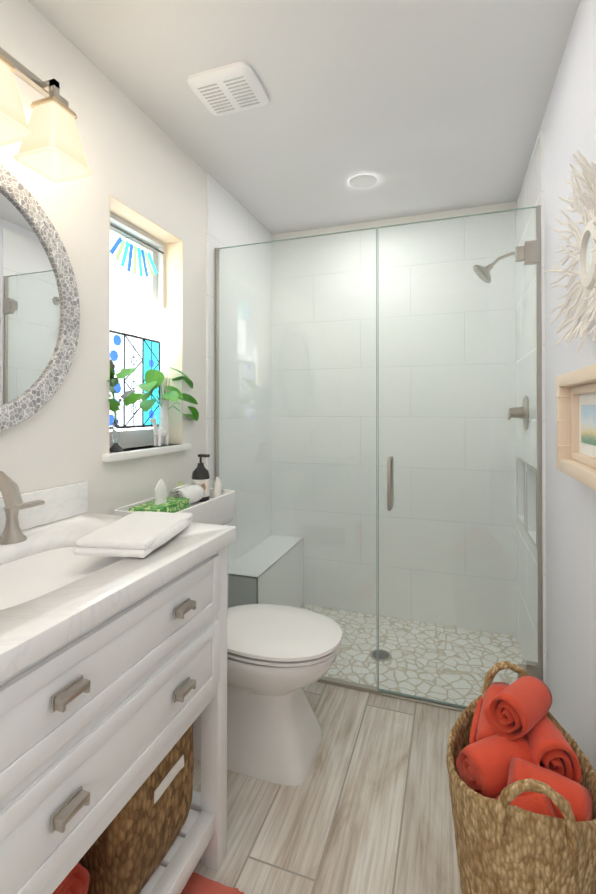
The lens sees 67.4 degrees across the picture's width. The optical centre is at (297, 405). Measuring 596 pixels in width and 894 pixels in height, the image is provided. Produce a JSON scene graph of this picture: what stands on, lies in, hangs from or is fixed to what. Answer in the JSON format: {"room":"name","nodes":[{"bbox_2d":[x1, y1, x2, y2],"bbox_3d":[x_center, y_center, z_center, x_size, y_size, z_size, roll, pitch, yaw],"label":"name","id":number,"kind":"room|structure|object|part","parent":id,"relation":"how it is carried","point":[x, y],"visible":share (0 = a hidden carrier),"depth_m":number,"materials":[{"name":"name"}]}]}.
{"room":"bathroom","nodes":[
{"label":"bathroom","id":0,"kind":"room"},
{"bbox_2d":[0,0,205,514],"bbox_3d":[-0.834,0.057,1.338,0.150,2.440,3.870,0,0,19],"label":"wall","id":1,"kind":"structure","parent":0,"point":[60,437],"depth_m":1.53,"materials":[{"name":"white paint"}]},
{"bbox_2d":[0,163,79,431],"bbox_3d":[-0.827,-0.285,1.085,0.026,0.740,0.740,0,0,19],"label":"round mirror","id":2,"kind":"object","parent":1,"relation":"attached to","point":[39,316],"visible":0.98,"depth_m":1.27,"materials":[{"name":"tile"}]},
{"bbox_2d":[0,481,87,536],"bbox_3d":[-0.833,0.294,1.067,0.020,0.100,0.844,0,0,19],"label":"backsplash","id":3,"kind":"structure","parent":1,"relation":"attached to","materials":[{"name":"stone"}]},
{"bbox_2d":[0,47,91,182],"bbox_3d":[-0.755,-0.810,1.069,0.176,0.290,0.540,0,0,19],"label":"sconce","id":4,"kind":"object","parent":1,"relation":"attached to","point":[51,148],"visible":1,"depth_m":1.20,"materials":[{"name":"white glass"}]},
{"bbox_2d":[109,195,182,447],"bbox_3d":[-0.638,-0.290,1.818,0.090,0.920,0.460,0,0,19],"label":"window frame","id":5,"kind":"structure","parent":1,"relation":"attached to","point":[174,309],"depth_m":2.02,"materials":[{"name":"beige"}]},
{"bbox_2d":[110,212,165,447],"bbox_3d":[-0.702,-0.290,1.840,0.074,0.920,0.460,0,0,19],"label":"window","id":6,"kind":"structure","parent":5,"relation":"attached to","point":[141,351],"depth_m":1.88,"materials":[{"name":"white paint"}]},
{"bbox_3d":[-0.675,-0.115,1.829,0.017,0.411,0.350,0,0,19],"label":"stainedglass panel","id":7,"kind":"part","parent":6,"relation":"part of","materials":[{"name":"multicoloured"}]},
{"bbox_2d":[110,223,163,276],"bbox_3d":[-0.677,-0.619,1.834,0.010,0.159,0.410,0,0,19],"label":"stained glass","id":8,"kind":"object","parent":6,"relation":"hanging from","point":[134,251],"visible":0.94,"depth_m":1.83,"materials":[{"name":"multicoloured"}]},
{"bbox_2d":[102,444,190,461],"bbox_3d":[-0.624,0.184,1.810,0.118,0.028,0.520,0,0,19],"label":"window sill","id":9,"kind":"structure","parent":1,"relation":"attached to","point":[126,455],"depth_m":1.73,"materials":[{"name":"white"}]},
{"bbox_2d":[108,359,143,451],"bbox_3d":[-0.645,0.001,1.643,0.133,0.334,0.208,0,0,19],"label":"potted plant","id":10,"kind":"object","parent":9,"relation":"on","point":[129,397],"visible":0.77,"depth_m":1.65,"materials":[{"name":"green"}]},
{"bbox_2d":[138,367,198,445],"bbox_3d":[-0.536,0.001,1.921,0.137,0.336,0.412,0,0,19],"label":"potted plant","id":11,"kind":"object","parent":9,"relation":"on","point":[154,379],"visible":0.94,"depth_m":1.89,"materials":[{"name":"green plant"}]},
{"bbox_2d":[206,172,272,564],"bbox_3d":[-0.313,0.066,2.603,0.012,2.440,0.840,0,0,19],"label":"wall tile","id":12,"kind":"structure","parent":1,"relation":"attached to","point":[231,220],"depth_m":2.54,"materials":[{"name":"white tile"}]},
{"bbox_2d":[28,0,579,234],"bbox_3d":[-0.053,-1.215,1.079,1.800,0.100,3.870,0,0,19],"label":"ceiling","id":13,"kind":"structure","parent":0,"point":[416,107],"depth_m":1.64,"materials":[{"name":"white paint"}]},
{"bbox_2d":[188,61,268,115],"bbox_3d":[-0.252,-1.148,1.639,0.244,0.025,0.216,0,0,19],"label":"fan","id":14,"kind":"object","parent":13,"relation":"attached to","point":[232,88],"visible":0.98,"depth_m":1.61,"materials":[{"name":"white plastic"}]},
{"bbox_2d":[349,174,376,188],"bbox_3d":[0.335,-1.152,2.299,0.140,0.008,0.140,0,0,19],"label":"recessed light","id":15,"kind":"object","parent":13,"relation":"in","point":[360,181],"visible":1,"depth_m":2.29,"materials":[{"name":"white plastic"}]},
{"bbox_2d":[193,604,524,893],"bbox_3d":[-0.053,1.325,1.060,1.800,0.100,3.870,0,0,19],"label":"floor","id":16,"kind":"structure","parent":0,"point":[365,807],"depth_m":1.49,"materials":[{"name":"brown wood"}]},
{"bbox_2d":[0,471,235,893],"bbox_3d":[-0.574,0.711,0.974,0.569,1.126,0.844,0,0,19],"label":"bathroom vanity","id":17,"kind":"object","parent":16,"relation":"on","point":[113,657],"visible":1,"depth_m":0.96,"materials":[{"name":"white paint"}]},
{"bbox_2d":[0,471,44,544],"bbox_3d":[-0.707,0.246,1.024,0.189,0.196,0.386,0,0,19],"label":"faucet","id":18,"kind":"object","parent":17,"relation":"on","point":[12,534],"depth_m":1.13,"materials":[{"name":"silver metal"}]},
{"bbox_2d":[78,724,193,893],"bbox_3d":[-0.512,0.981,1.159,0.426,0.279,0.303,0,0,19],"label":"basket","id":19,"kind":"object","parent":17,"relation":"on","point":[126,858],"depth_m":1.03,"materials":[{"name":"brown wicker"}]},
{"bbox_2d":[181,872,243,893],"bbox_3d":[-0.448,1.264,0.927,0.446,0.025,0.644,0,0,19],"label":"bath rug","id":20,"kind":"object","parent":16,"relation":"on","point":[196,883],"visible":0.27,"depth_m":1.17,"materials":[{"name":"red fabric"}]},
{"bbox_2d":[228,535,303,607],"bbox_3d":[-0.186,1.069,2.596,0.223,0.430,0.728,0,0,19],"label":"shower bench","id":21,"kind":"object","parent":16,"relation":"on","point":[261,587],"depth_m":2.50,"materials":[{"name":"white tile"}]},
{"bbox_2d":[193,518,342,785],"bbox_3d":[-0.207,0.879,1.724,0.764,0.800,0.470,0,0,19],"label":"toilet","id":22,"kind":"object","parent":16,"relation":"on","point":[279,657],"visible":0.48,"depth_m":1.57,"materials":[{"name":"white ceramic"}]},
{"bbox_2d":[114,454,234,524],"bbox_3d":[-0.461,0.343,1.758,0.244,0.270,0.490,0,0,19],"label":"tray","id":23,"kind":"object","parent":22,"relation":"on","point":[200,499],"visible":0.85,"depth_m":1.76,"materials":[{"name":"grey ceramic"}]},
{"bbox_2d":[214,205,542,711],"bbox_3d":[0.278,0.239,2.033,1.474,2.086,0.106,0,0,19],"label":"glass","id":24,"kind":"object","parent":16,"relation":"on","point":[528,252],"visible":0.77,"depth_m":1.96,"materials":[{"name":"clear glass"}]},
{"bbox_2d":[370,649,391,661],"bbox_3d":[0.425,1.281,2.297,0.110,0.005,0.110,0,0,19],"label":"shower drain","id":25,"kind":"object","parent":16,"relation":"on","point":[385,657],"depth_m":2.29,"materials":[{"name":"silver metal"}]},
{"bbox_2d":[446,661,595,893],"bbox_3d":[0.541,0.990,1.086,0.344,0.571,0.458,0,0,19],"label":"basket","id":26,"kind":"object","parent":16,"relation":"on","point":[522,780],"visible":1,"depth_m":0.99,"materials":[{"name":"beige wicker"}]},
{"bbox_2d":[273,201,516,242],"bbox_3d":[0.552,0.068,2.829,1.500,2.440,0.150,0,0,19],"label":"wall","id":27,"kind":"structure","parent":0,"point":[428,216],"depth_m":2.73,"materials":[{"name":"tile"},{"name":"grout"}]},
{"bbox_2d":[272,211,516,635],"bbox_3d":[0.525,0.097,2.752,1.476,2.380,0.012,0,0,19],"label":"wall tile","id":28,"kind":"structure","parent":27,"relation":"attached to","point":[405,532],"depth_m":2.71,"materials":[{"name":"white tile"}]},
{"bbox_2d":[519,0,595,772],"bbox_3d":[0.691,0.052,0.697,0.150,2.440,3.650,0,0,19],"label":"wall","id":29,"kind":"structure","parent":0,"point":[568,125],"depth_m":1.42,"materials":[{"name":"white paint"}]},
{"bbox_2d":[517,151,535,468],"bbox_3d":[1.114,-0.407,2.179,0.012,1.380,0.580,0,0,19],"label":"wall tile","id":30,"kind":"structure","parent":29,"relation":"attached to","point":[527,197],"depth_m":2.12,"materials":[{"name":"white tile"}]},
{"bbox_2d":[473,252,515,282],"bbox_3d":[0.986,-0.687,2.193,0.236,0.159,0.116,0,0,19],"label":"shower head","id":31,"kind":"object","parent":30,"relation":"attached to","point":[481,272],"depth_m":2.19},
{"bbox_2d":[508,396,528,429],"bbox_3d":[1.055,0.033,2.164,0.090,0.164,0.164,0,0,19],"label":"shower valve","id":32,"kind":"object","parent":30,"relation":"attached to","point":[525,412],"depth_m":2.13,"materials":[{"name":"silver metal"}]},
{"bbox_2d":[535,130,545,683],"bbox_3d":[0.998,0.090,1.839,0.012,2.380,0.130,0,0,19],"label":"wall tile","id":33,"kind":"structure","parent":29,"relation":"attached to","point":[539,173],"depth_m":1.78,"materials":[{"name":"white tile"}]},
{"bbox_2d":[544,150,595,352],"bbox_3d":[0.702,-0.369,1.111,0.092,0.475,0.474,0,0,19],"label":"wall decoration","id":34,"kind":"object","parent":29,"relation":"attached to","point":[584,299],"visible":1,"depth_m":1.14,"materials":[{"name":"white mirror"}]},
{"bbox_2d":[555,364,595,490],"bbox_3d":[0.716,0.047,1.101,0.062,0.275,0.433,0,0,19],"label":"picture frame","id":35,"kind":"object","parent":29,"relation":"attached to","point":[575,420],"visible":1,"depth_m":1.20,"materials":[{"name":"wood"},{"name":"glass"},{"name":"paper"}]},
{"bbox_3d":[1.190,0.943,2.142,0.150,0.680,0.580,0,0,19],"label":"wall","id":36,"kind":"structure","parent":0,"visible":0},
{"bbox_2d":[518,521,536,663],"bbox_3d":[1.114,0.943,2.169,0.012,0.680,0.580,0,0,19],"label":"wall tile","id":37,"kind":"structure","parent":36,"relation":"attached to","point":[524,579],"depth_m":2.14,"materials":[{"name":"white tile"}]},
{"bbox_3d":[1.320,0.065,2.527,0.150,2.440,0.220,0,0,19],"label":"wall","id":38,"kind":"structure","parent":0,"visible":0},
{"bbox_2d":[515,207,517,638],"bbox_3d":[1.220,0.095,2.482,0.012,2.380,0.070,0,0,19],"label":"wall tile","id":39,"kind":"structure","parent":38,"relation":"attached to","point":[516,418],"depth_m":2.48,"materials":[{"name":"white tile"}]},
{"label":"outside","id":40,"kind":"structure","parent":0,"visible":0},
{"bbox_2d":[110,233,150,430],"bbox_3d":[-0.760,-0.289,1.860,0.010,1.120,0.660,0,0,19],"label":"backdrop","id":41,"kind":"structure","parent":40,"point":[128,298],"depth_m":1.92,"materials":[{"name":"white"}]},
{"bbox_3d":[1.238,0.443,2.130,0.050,0.320,0.580,0,0,19],"label":"wall","id":42,"kind":"structure","parent":0,"visible":0},
{"bbox_2d":[517,456,536,549],"bbox_3d":[1.160,0.443,2.156,0.114,0.336,0.596,0,0,19],"label":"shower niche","id":43,"kind":"structure","parent":42,"relation":"attached to","point":[532,516],"depth_m":2.13,"materials":[{"name":"white tile"}]},
{"bbox_3d":[1.190,0.443,2.146,0.150,0.320,0.080,0,0,19],"label":"wall","id":44,"kind":"structure","parent":0,"visible":0},
{"bbox_2d":[525,465,526,530],"bbox_3d":[1.114,0.443,2.172,0.012,0.320,0.080,0,0,19],"label":"wall tile","id":45,"kind":"structure","parent":44,"relation":"attached to","point":[525,498],"depth_m":2.18,"materials":[{"name":"white tile"}]}
]}

